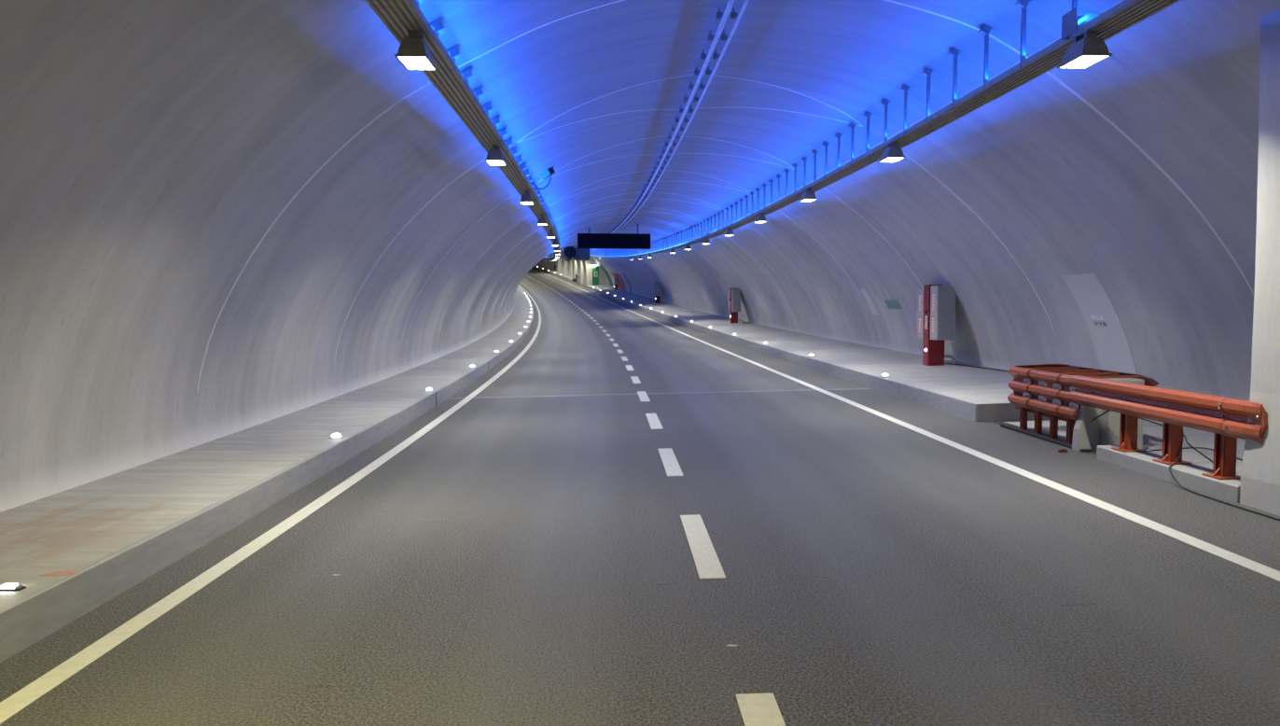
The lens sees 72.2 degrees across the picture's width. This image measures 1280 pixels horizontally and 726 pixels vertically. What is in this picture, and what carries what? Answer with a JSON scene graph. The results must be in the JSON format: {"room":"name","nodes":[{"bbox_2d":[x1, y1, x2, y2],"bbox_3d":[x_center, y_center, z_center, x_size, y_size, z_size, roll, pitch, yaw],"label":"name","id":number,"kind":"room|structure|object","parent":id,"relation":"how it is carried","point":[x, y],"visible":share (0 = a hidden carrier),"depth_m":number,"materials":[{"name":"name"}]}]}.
{"room":"road tunnel","nodes":[
{"label":"road tunnel","id":0,"kind":"room"},
{"bbox_2d":[0,286,532,606],"bbox_3d":[-20.501,-9.534,85.327,33.756,13.951,219.287,0,3,0],"label":"sidewalk","id":1,"kind":"structure","parent":0,"point":[74,528],"depth_m":9.17,"materials":[{"name":"concrete"}]},
{"bbox_2d":[0,583,26,591],"bbox_3d":[-4.032,1.435,5.620,0.150,0.034,0.070,0,3,-1],"label":"light","id":2,"kind":"object","parent":1,"relation":"on","point":[6,587],"visible":1,"depth_m":5.60,"materials":[{"name":"white plastic"}]},
{"bbox_2d":[40,570,81,576],"bbox_3d":[-3.941,1.431,5.965,0.220,0.002,0.130,0,3,0],"label":"paint mark","id":3,"kind":"object","parent":1,"relation":"on","point":[65,572],"visible":1,"depth_m":5.96,"materials":[{"name":"paint"}]},
{"bbox_2d":[0,292,533,662],"bbox_3d":[-19.655,-9.360,85.345,32.200,14.280,219.308,0,3,0],"label":"curb","id":4,"kind":"structure","parent":1,"relation":"attached to","point":[25,620],"depth_m":7.30,"materials":[{"name":"concrete"}]},
{"bbox_2d":[328,432,344,438],"bbox_3d":[-4.194,1.001,12.106,0.200,0.062,0.197,0,3,-2],"label":"light","id":5,"kind":"object","parent":1,"relation":"on","point":[336,435],"visible":1,"depth_m":12.06,"materials":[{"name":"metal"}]},
{"bbox_2d":[0,0,553,512],"bbox_3d":[-19.785,-11.914,85.408,35.245,18.661,219.740,0,3,0],"label":"wall","id":6,"kind":"structure","parent":0,"point":[148,148],"depth_m":9.34,"materials":[{"name":"concrete"}]},
{"bbox_2d":[196,82,431,392],"bbox_3d":[-4.164,-1.633,11.317,3.156,4.052,0.068,0,3,-2],"label":"trim","id":7,"kind":"structure","parent":6,"relation":"attached to","point":[429,83],"depth_m":11.27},
{"bbox_2d":[333,159,485,362],"bbox_3d":[-4.389,-2.032,17.083,3.156,4.052,0.068,0,3,-2],"label":"trim","id":8,"kind":"structure","parent":6,"relation":"attached to","point":[484,160],"depth_m":17.04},
{"bbox_2d":[401,193,517,345],"bbox_3d":[-4.658,-2.450,22.851,3.156,4.052,0.068,0,3,-3],"label":"trim","id":9,"kind":"structure","parent":6,"relation":"attached to","point":[516,193],"depth_m":22.80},
{"bbox_2d":[439,213,533,336],"bbox_3d":[-4.965,-2.886,28.617,3.156,4.052,0.068,0,3,-3],"label":"trim","id":10,"kind":"structure","parent":6,"relation":"attached to","point":[533,214],"depth_m":28.57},
{"bbox_2d":[464,226,542,324],"bbox_3d":[-5.318,-3.342,34.369,3.156,4.052,0.068,0,3,-4],"label":"trim","id":11,"kind":"structure","parent":6,"relation":"attached to","point":[542,227],"depth_m":34.32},
{"bbox_2d":[480,237,543,320],"bbox_3d":[-5.727,-3.825,40.111,3.156,4.052,0.068,0,3,-4],"label":"trim","id":12,"kind":"structure","parent":6,"relation":"attached to","point":[543,238],"depth_m":40.05,"materials":[{"name":"grey metal"}]},
{"bbox_2d":[532,166,555,189],"bbox_3d":[-2.151,-4.140,19.635,0.393,0.506,0.404,-2,4,-34],"label":"camera","id":13,"kind":"object","parent":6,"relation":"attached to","point":[549,172],"visible":1,"depth_m":19.67,"materials":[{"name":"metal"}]},
{"bbox_2d":[534,264,572,279],"bbox_3d":[-17.773,-17.886,168.627,17.242,6.446,58.660,0,3,0],"label":"floor","id":14,"kind":"structure","parent":0,"point":[544,268],"depth_m":159.80,"materials":[{"name":"concrete"}]},
{"bbox_2d":[535,248,587,285],"bbox_3d":[-16.862,-19.114,161.603,19.227,12.860,72.478,0,3,0],"label":"wall","id":15,"kind":"structure","parent":0,"point":[571,268],"depth_m":151.56,"materials":[{"name":"concrete"}]},
{"bbox_2d":[584,256,609,285],"bbox_3d":[-6.308,-13.535,126.020,3.784,4.928,1.010,0,3,0],"label":"wall","id":16,"kind":"structure","parent":0,"point":[604,281],"depth_m":125.83,"materials":[{"name":"grey concrete"}]},
{"bbox_2d":[591,265,599,285],"bbox_3d":[-6.360,-12.490,125.852,1.160,2.720,0.120,-1,3,-12],"label":"door","id":17,"kind":"structure","parent":16,"relation":"in","point":[595,271],"depth_m":125.86,"materials":[{"name":"green paint"}]},
{"bbox_2d":[0,266,1279,725],"bbox_3d":[-14.550,-9.410,86.776,42.334,14.130,222.463,0,3,0],"label":"road","id":18,"kind":"structure","parent":0,"point":[527,560],"depth_m":6.51,"materials":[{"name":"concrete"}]},
{"bbox_2d":[0,285,541,723],"bbox_3d":[-19.178,-9.767,94.367,32.285,13.845,201.577,0,3,0],"label":"road line","id":19,"kind":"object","parent":18,"relation":"on","point":[14,703],"depth_m":6.42,"materials":[{"name":"paint"}]},
{"bbox_2d":[620,356,628,361],"bbox_3d":[-0.551,-0.154,31.266,0.197,0.060,2.000,0,3,-3],"label":"lane dash","id":20,"kind":"object","parent":18,"relation":"on","point":[624,358],"visible":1,"depth_m":31.18,"materials":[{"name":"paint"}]},
{"bbox_2d":[625,364,634,370],"bbox_3d":[-0.325,0.151,27.316,0.197,0.055,2.000,0,3,-3],"label":"lane marking","id":21,"kind":"object","parent":18,"relation":"on","point":[629,367],"visible":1,"depth_m":27.20,"materials":[{"name":"paint"}]},
{"bbox_2d":[630,375,640,383],"bbox_3d":[-0.118,0.447,23.364,0.196,0.051,2.000,0,3,-3],"label":"lane marking","id":22,"kind":"object","parent":18,"relation":"on","point":[635,380],"visible":1,"depth_m":23.23,"materials":[{"name":"paint"}]},
{"bbox_2d":[637,390,650,401],"bbox_3d":[0.072,0.735,19.410,0.197,0.047,2.000,0,3,-3],"label":"lane marking","id":23,"kind":"object","parent":18,"relation":"on","point":[643,396],"visible":1,"depth_m":19.41,"materials":[{"name":"paint"}]},
{"bbox_2d":[645,413,663,429],"bbox_3d":[0.242,1.016,15.456,0.197,0.042,2.000,0,3,-2],"label":"lane marking","id":24,"kind":"object","parent":18,"relation":"on","point":[654,422],"visible":1,"depth_m":15.35,"materials":[{"name":"paint"}]},
{"bbox_2d":[455,388,873,398],"bbox_3d":[0.509,0.691,19.924,9.660,0.195,0.101,0,3,-3],"label":"joint","id":25,"kind":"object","parent":18,"relation":"on","point":[850,388],"depth_m":19.91,"materials":[{"name":"black asphalt"}]},
{"bbox_2d":[658,447,683,475],"bbox_3d":[0.391,1.286,11.500,0.197,0.036,2.000,0,3,-2],"label":"lane marking","id":26,"kind":"object","parent":18,"relation":"on","point":[671,465],"visible":1,"depth_m":11.38,"materials":[{"name":"paint"}]},
{"bbox_2d":[680,514,725,578],"bbox_3d":[0.517,1.544,7.543,0.197,0.030,2.000,0,3,-2],"label":"lane marking","id":27,"kind":"object","parent":18,"relation":"on","point":[708,565],"visible":1,"depth_m":7.33,"materials":[{"name":"paint"}]},
{"bbox_2d":[533,265,978,421],"bbox_3d":[-10.410,-10.771,105.956,32.102,14.003,183.751,0,3,0],"label":"curb","id":28,"kind":"structure","parent":18,"relation":"on","point":[955,406],"depth_m":21.19,"materials":[{"name":"concrete"}]},
{"bbox_2d":[823,361,829,374],"bbox_3d":[5.136,0.145,24.142,0.008,0.309,0.503,0,3,-3],"label":"trim","id":29,"kind":"structure","parent":28,"relation":"attached to","point":[826,365],"depth_m":24.08,"materials":[{"name":"metal"}]},
{"bbox_2d":[735,693,785,725],"bbox_3d":[0.620,1.789,3.584,0.197,0.024,2.000,0,3,-1],"label":"lane marking","id":30,"kind":"object","parent":18,"relation":"on","point":[757,709],"visible":1,"depth_m":4.39,"materials":[{"name":"paint"}]},
{"bbox_2d":[532,268,1279,582],"bbox_3d":[-11.392,-9.987,95.575,32.641,13.845,203.851,0,3,0],"label":"road edge line","id":31,"kind":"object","parent":18,"relation":"on","point":[1259,568],"depth_m":9.07,"materials":[{"name":"paint"}]},
{"bbox_2d":[1057,448,1068,452],"bbox_3d":[5.593,1.159,11.600,0.124,0.041,0.078,0,3,0],"label":"rubble","id":32,"kind":"object","parent":18,"relation":"on","point":[1062,450],"visible":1,"depth_m":11.57,"materials":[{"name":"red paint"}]},
{"bbox_2d":[1000,363,1158,451],"bbox_3d":[6.291,0.592,12.811,1.150,1.033,2.558,0,3,0],"label":"guardrail","id":33,"kind":"object","parent":18,"relation":"on","point":[1044,389],"visible":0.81,"depth_m":12.66,"materials":[{"name":"red metal"}]},
{"bbox_2d":[1071,404,1101,451],"bbox_3d":[5.948,0.780,11.675,0.320,0.788,0.141,0,3,-2],"label":"concrete block","id":34,"kind":"object","parent":18,"relation":"on","point":[1086,432],"visible":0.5,"depth_m":11.62,"materials":[{"name":"concrete"}]},
{"bbox_2d":[1168,440,1279,520],"bbox_3d":[5.798,1.066,8.495,0.301,0.656,2.752,0,3,5],"label":"cable","id":35,"kind":"object","parent":18,"relation":"on","point":[1179,484],"visible":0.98,"depth_m":8.81,"materials":[{"name":"black rubber"}]},
{"bbox_2d":[419,0,1121,252],"bbox_3d":[-14.427,-14.938,86.330,39.868,15.141,222.119,0,3,0],"label":"ceiling","id":36,"kind":"structure","parent":0,"point":[848,56],"depth_m":14.79,"materials":[{"name":"concrete"}]},
{"bbox_2d":[364,0,560,258],"bbox_3d":[-16.557,-13.676,87.585,29.673,12.882,196.388,0,3,0],"label":"cable tray","id":37,"kind":"object","parent":36,"relation":"hanging from","point":[399,17],"visible":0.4,"depth_m":11.11,"materials":[{"name":"grey metal"}]},
{"bbox_2d":[394,29,437,69],"bbox_3d":[-2.196,-3.089,8.617,0.310,0.285,0.490,0,4,-2],"label":"light","id":38,"kind":"object","parent":37,"relation":"attached to","point":[413,53],"visible":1,"depth_m":8.45,"materials":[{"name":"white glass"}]},
{"bbox_2d":[485,144,507,165],"bbox_3d":[-2.411,-3.498,14.700,0.310,0.285,0.490,0,4,-2],"label":"light","id":39,"kind":"object","parent":37,"relation":"attached to","point":[494,156],"visible":1,"depth_m":14.52,"materials":[{"name":"metal"}]},
{"bbox_2d":[519,190,534,204],"bbox_3d":[-2.678,-3.931,20.782,0.310,0.285,0.490,0,4,-3],"label":"light","id":40,"kind":"object","parent":37,"relation":"attached to","point":[526,198],"visible":1,"depth_m":20.59,"materials":[{"name":"metal"}]},
{"bbox_2d":[536,214,547,224],"bbox_3d":[-2.989,-4.384,26.863,0.310,0.285,0.490,0,4,-3],"label":"light","id":41,"kind":"object","parent":37,"relation":"attached to","point":[542,220],"visible":0.99,"depth_m":26.67,"materials":[{"name":"metal"}]},
{"bbox_2d":[546,229,555,237],"bbox_3d":[-3.346,-4.857,32.936,0.310,0.285,0.490,0,5,-4],"label":"light","id":42,"kind":"object","parent":37,"relation":"attached to","point":[550,234],"visible":1,"depth_m":32.75,"materials":[{"name":"metal"}]},
{"bbox_2d":[551,238,558,246],"bbox_3d":[-3.764,-5.358,39.003,0.310,0.297,0.490,0,3,-4],"label":"light","id":43,"kind":"object","parent":37,"relation":"attached to","point":[555,243],"visible":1,"depth_m":38.81,"materials":[{"name":"metal"}]},
{"bbox_2d":[561,245,576,260],"bbox_3d":[-8.205,-12.672,100.992,1.400,1.550,3.950,0,3,-9],"label":"fan","id":44,"kind":"object","parent":36,"relation":"hanging from","point":[569,252],"visible":0.97,"depth_m":99.17,"materials":[{"name":"metal"}]},
{"bbox_2d":[573,245,589,260],"bbox_3d":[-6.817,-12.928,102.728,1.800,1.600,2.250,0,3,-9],"label":"sign","id":45,"kind":"object","parent":36,"relation":"attached to","point":[582,254],"visible":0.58,"depth_m":101.70,"materials":[{"name":"metal"}]},
{"bbox_2d":[537,154,639,182],"bbox_3d":[-1.004,-5.253,23.703,3.809,1.021,0.174,-1,3,-26],"label":"trim","id":46,"kind":"structure","parent":36,"relation":"attached to","point":[635,155],"depth_m":23.52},
{"bbox_2d":[517,109,679,142],"bbox_3d":[-0.729,-4.831,17.910,3.809,1.017,0.173,-1,3,-26],"label":"trim","id":47,"kind":"structure","parent":36,"relation":"attached to","point":[652,109],"depth_m":17.86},
{"bbox_2d":[538,135,667,181],"bbox_3d":[-0.923,-5.136,22.081,3.809,0.957,0.174,1,3,21],"label":"trim","id":48,"kind":"structure","parent":36,"relation":"attached to","point":[666,135],"depth_m":22.02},
{"bbox_2d":[516,74,693,142],"bbox_3d":[-0.659,-4.718,16.286,3.809,0.962,0.173,1,3,21],"label":"trim","id":49,"kind":"structure","parent":36,"relation":"attached to","point":[689,75],"depth_m":16.36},
{"bbox_2d":[577,223,650,249],"bbox_3d":[-1.479,-7.195,49.799,4.140,1.390,0.312,0,3,-5],"label":"sign","id":50,"kind":"object","parent":36,"relation":"hanging from","point":[605,241],"visible":0.91,"depth_m":49.66,"materials":[{"name":"black metal"}]},
{"bbox_2d":[573,0,734,247],"bbox_3d":[-4.993,-9.966,58.221,13.215,5.993,129.309,0,3,0],"label":"conduit","id":51,"kind":"object","parent":36,"relation":"attached to","point":[718,16],"visible":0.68,"depth_m":16.96,"materials":[{"name":"metal"}]},
{"bbox_2d":[612,0,749,233],"bbox_3d":[-4.795,-9.971,58.240,13.195,5.969,129.344,0,3,0],"label":"conduit","id":52,"kind":"object","parent":36,"relation":"attached to","point":[733,14],"visible":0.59,"depth_m":17.03,"materials":[{"name":"metal"}]},
{"bbox_2d":[665,169,755,195],"bbox_3d":[2.118,-5.769,28.053,3.895,0.594,0.171,-1,3,-26],"label":"trim","id":53,"kind":"structure","parent":36,"relation":"attached to","point":[665,170],"depth_m":28.11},
{"bbox_2d":[667,153,794,169],"bbox_3d":[2.342,-5.446,23.859,3.894,0.654,0.170,1,3,20],"label":"trim","id":54,"kind":"structure","parent":36,"relation":"attached to","point":[682,153],"depth_m":23.88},
{"bbox_2d":[679,135,794,168],"bbox_3d":[2.423,-5.332,22.239,3.894,0.598,0.170,-1,3,-26],"label":"trim","id":55,"kind":"structure","parent":36,"relation":"attached to","point":[679,135],"depth_m":22.33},
{"bbox_2d":[458,0,1027,68],"bbox_3d":[1.241,-4.268,11.368,7.670,1.216,0.066,0,3,-2],"label":"trim","id":56,"kind":"structure","parent":36,"relation":"attached to","point":[943,16],"depth_m":11.40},
{"bbox_2d":[676,107,862,126],"bbox_3d":[2.619,-5.023,18.043,3.895,0.650,0.171,1,3,21],"label":"trim","id":57,"kind":"structure","parent":36,"relation":"attached to","point":[706,107],"depth_m":17.86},
{"bbox_2d":[690,73,863,126],"bbox_3d":[2.688,-4.914,16.421,3.895,0.601,0.171,-1,3,-26],"label":"trim","id":58,"kind":"structure","parent":36,"relation":"attached to","point":[690,74],"depth_m":16.54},
{"bbox_2d":[589,0,1180,257],"bbox_3d":[-1.744,-8.907,57.625,14.026,6.218,135.985,0,3,0],"label":"cable tray","id":59,"kind":"object","parent":36,"relation":"hanging from","point":[1126,14],"visible":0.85,"depth_m":12.61,"materials":[{"name":"grey metal"}]},
{"bbox_2d":[683,243,691,250],"bbox_3d":[2.500,-6.074,45.838,0.310,0.299,0.490,0,3,-5],"label":"light","id":60,"kind":"object","parent":59,"relation":"attached to","point":[688,246],"visible":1,"depth_m":45.66,"materials":[{"name":"metal"}]},
{"bbox_2d":[701,236,709,244],"bbox_3d":[2.987,-5.536,39.713,0.310,0.297,0.490,0,3,-4],"label":"light","id":61,"kind":"object","parent":59,"relation":"attached to","point":[705,241],"visible":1,"depth_m":39.53,"materials":[{"name":"metal"}]},
{"bbox_2d":[723,227,734,236],"bbox_3d":[3.412,-5.030,33.575,0.310,0.285,0.490,0,5,-4],"label":"light","id":62,"kind":"object","parent":59,"relation":"attached to","point":[729,232],"visible":0.99,"depth_m":33.39,"materials":[{"name":"metal"}]},
{"bbox_2d":[753,212,766,222],"bbox_3d":[3.776,-4.553,27.442,0.310,0.285,0.490,0,4,-3],"label":"light","id":63,"kind":"object","parent":59,"relation":"attached to","point":[760,218],"visible":1,"depth_m":27.27,"materials":[{"name":"metal"}]},
{"bbox_2d":[799,187,817,201],"bbox_3d":[4.090,-4.097,21.314,0.310,0.285,0.490,0,4,-3],"label":"light","id":64,"kind":"object","parent":59,"relation":"attached to","point":[808,195],"visible":1,"depth_m":21.14,"materials":[{"name":"metal"}]},
{"bbox_2d":[878,141,904,162],"bbox_3d":[4.361,-3.660,15.179,0.310,0.285,0.490,0,4,-2],"label":"light","id":65,"kind":"object","parent":59,"relation":"attached to","point":[893,153],"visible":1,"depth_m":15.01,"materials":[{"name":"metal"}]},
{"bbox_2d":[1061,0,1101,39],"bbox_3d":[4.663,-3.774,9.114,0.400,0.720,0.300,0,3,-2],"label":"junction box","id":66,"kind":"object","parent":59,"relation":"on","point":[1071,20],"visible":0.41,"depth_m":9.09,"materials":[{"name":"metal"}]},
{"bbox_2d":[1057,29,1112,68],"bbox_3d":[4.580,-3.247,9.037,0.310,0.285,0.490,0,4,-2],"label":"light","id":67,"kind":"object","parent":59,"relation":"attached to","point":[1088,50],"visible":1,"depth_m":8.91,"materials":[{"name":"metal"}]},
{"bbox_2d":[588,285,1014,403],"bbox_3d":[0.633,-5.277,70.579,16.333,6.050,112.513,0,3,0],"label":"sidewalk","id":68,"kind":"structure","parent":0,"point":[979,385],"depth_m":25.33,"materials":[{"name":"concrete"}]},
{"bbox_2d":[613,274,620,289],"bbox_3d":[-3.013,-10.732,115.892,0.830,2.050,1.266,-1,3,-10],"label":"cabinet","id":69,"kind":"object","parent":68,"relation":"on","point":[616,279],"visible":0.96,"depth_m":115.44,"materials":[{"name":"metal"}]},
{"bbox_2d":[654,281,663,303],"bbox_3d":[1.860,-6.823,84.773,0.830,2.050,1.266,0,3,-8],"label":"cabinet","id":70,"kind":"object","parent":68,"relation":"on","point":[658,286],"visible":0.94,"depth_m":84.50,"materials":[{"name":"metal"}]},
{"bbox_2d":[728,288,743,323],"bbox_3d":[5.611,-3.336,51.073,0.830,2.050,1.266,0,3,-5],"label":"tall cabinet","id":71,"kind":"object","parent":68,"relation":"on","point":[734,294],"visible":0.94,"depth_m":50.51,"materials":[{"name":"grey metal"}]},
{"bbox_2d":[916,284,956,365],"bbox_3d":[7.601,-0.958,22.253,0.830,2.050,1.266,0,3,-3],"label":"tall cabinet","id":72,"kind":"object","parent":68,"relation":"on","point":[936,304],"visible":0.98,"depth_m":22.01,"materials":[{"name":"grey metal"}]},
{"bbox_2d":[946,362,1008,371],"bbox_3d":[7.874,0.483,18.362,1.351,0.531,8.532,0,3,0],"label":"cable","id":73,"kind":"object","parent":68,"relation":"on","point":[947,363],"visible":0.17,"depth_m":21.06,"materials":[{"name":"black rubber"}]},
{"bbox_2d":[589,0,1279,401],"bbox_3d":[0.405,-7.314,67.284,17.190,11.197,118.875,0,3,0],"label":"wall","id":74,"kind":"structure","parent":0,"point":[1065,192],"depth_m":14.58,"materials":[{"name":"concrete"}]},
{"bbox_2d":[591,257,612,286],"bbox_3d":[-5.323,-12.873,124.057,3.139,4.133,3.299,0,3,0],"label":"wall band","id":75,"kind":"object","parent":74,"relation":"attached to","point":[596,260],"visible":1,"depth_m":123.91,"materials":[{"name":"green paint"}]},
{"bbox_2d":[611,272,626,290],"bbox_3d":[-2.920,-10.853,116.098,2.293,2.726,7.647,0,3,0],"label":"wall band","id":76,"kind":"object","parent":74,"relation":"attached to","point":[620,285],"visible":0.75,"depth_m":114.71,"materials":[{"name":"paint"}]},
{"bbox_2d":[716,229,790,312],"bbox_3d":[5.256,-4.302,40.922,3.556,3.865,0.068,0,3,-4],"label":"trim","id":77,"kind":"structure","parent":74,"relation":"attached to","point":[716,229],"depth_m":40.95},
{"bbox_2d":[737,218,824,314],"bbox_3d":[5.673,-3.813,35.069,3.556,3.865,0.068,0,3,-4],"label":"trim","id":78,"kind":"structure","parent":74,"relation":"attached to","point":[738,218],"depth_m":35.09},
{"bbox_2d":[768,203,872,319],"bbox_3d":[6.032,-3.352,29.218,3.556,3.865,0.068,0,3,-3],"label":"trim","id":79,"kind":"structure","parent":74,"relation":"attached to","point":[769,203],"depth_m":29.21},
{"bbox_2d":[812,180,924,289],"bbox_3d":[6.343,-2.913,23.377,3.556,3.865,0.068,0,3,-3],"label":"trim","id":80,"kind":"structure","parent":74,"relation":"attached to","point":[813,180],"depth_m":23.33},
{"bbox_2d":[860,289,877,314],"bbox_3d":[7.523,-2.012,28.831,0.456,0.844,0.556,0,3,-3],"label":"repair patch","id":81,"kind":"object","parent":74,"relation":"attached to","point":[864,292],"visible":1,"depth_m":28.83,"materials":[{"name":"grey paint"}]},
{"bbox_2d":[884,300,902,308],"bbox_3d":[7.703,-1.772,26.701,0.138,0.285,1.212,0,3,-3],"label":"sign","id":82,"kind":"object","parent":74,"relation":"attached to","point":[891,304],"depth_m":26.67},
{"bbox_2d":[903,152,1055,333],"bbox_3d":[6.616,-2.490,17.532,3.556,3.865,0.068,0,3,-2],"label":"trim","id":83,"kind":"structure","parent":74,"relation":"attached to","point":[953,193],"depth_m":17.50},
{"bbox_2d":[976,402,1049,421],"bbox_3d":[7.185,0.782,14.623,3.190,0.429,0.061,0,3,-2],"label":"trim","id":84,"kind":"structure","parent":74,"relation":"attached to","point":[1007,410],"depth_m":14.55,"materials":[{"name":"concrete"}]},
{"bbox_2d":[1061,273,1137,374],"bbox_3d":[8.286,-0.562,15.811,0.877,2.082,1.113,0,3,-2],"label":"panel","id":85,"kind":"object","parent":74,"relation":"attached to","point":[1112,347],"visible":0.81,"depth_m":15.77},
{"bbox_2d":[1090,314,1106,326],"bbox_3d":[8.317,-0.767,15.898,0.097,0.210,0.374,0,3,-2],"label":"sign","id":86,"kind":"object","parent":85,"relation":"attached to","point":[1096,324],"depth_m":15.89,"materials":[{"name":"grey paint"}]},
{"bbox_2d":[1025,56,1254,294],"bbox_3d":[6.845,-2.087,11.678,3.556,3.865,0.068,0,3,-2],"label":"trim","id":87,"kind":"structure","parent":74,"relation":"attached to","point":[1120,131],"depth_m":11.63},
{"bbox_2d":[1002,417,1245,475],"bbox_3d":[7.524,1.139,11.566,2.838,0.150,6.783,0,3,-2],"label":"floor","id":88,"kind":"structure","parent":0,"point":[1152,433],"depth_m":12.34,"materials":[{"name":"concrete"}]},
{"bbox_2d":[1099,377,1144,449],"bbox_3d":[6.345,0.689,11.604,0.479,0.968,0.318,0,3,0],"label":"concrete block","id":89,"kind":"object","parent":88,"relation":"on","point":[1110,421],"visible":0.28,"depth_m":11.46,"materials":[{"name":"grey concrete"}]},
{"bbox_2d":[1091,410,1213,462],"bbox_3d":[6.273,0.918,10.314,0.362,0.601,2.540,0,3,-7],"label":"cable","id":90,"kind":"object","parent":88,"relation":"on","point":[1191,446],"visible":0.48,"depth_m":10.35,"materials":[{"name":"black rubber"}]},
{"bbox_2d":[1145,446,1242,460],"bbox_3d":[6.617,1.078,9.976,0.363,0.268,2.587,0,3,3],"label":"cable","id":91,"kind":"object","parent":88,"relation":"on","point":[1186,447],"visible":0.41,"depth_m":10.55,"materials":[{"name":"black rubber"}]},
{"bbox_2d":[1239,8,1279,515],"bbox_3d":[7.723,-0.156,-7.776,3.689,5.259,32.736,0,3,0],"label":"wall","id":92,"kind":"structure","parent":0,"point":[1259,489],"depth_m":8.29,"materials":[{"name":"concrete"}]},
{"bbox_2d":[1096,445,1240,502],"bbox_3d":[5.983,1.225,9.857,0.331,0.248,2.511,0,3,-2],"label":"trim","id":93,"kind":"structure","parent":92,"relation":"attached to","point":[1189,476],"depth_m":9.61,"materials":[{"name":"concrete"}]},
{"bbox_2d":[1068,375,1267,479],"bbox_3d":[5.960,0.688,10.039,0.338,0.875,3.498,0,3,-1],"label":"guardrail","id":94,"kind":"object","parent":93,"relation":"on","point":[1225,417],"visible":0.99,"depth_m":9.70,"materials":[{"name":"red metal"}]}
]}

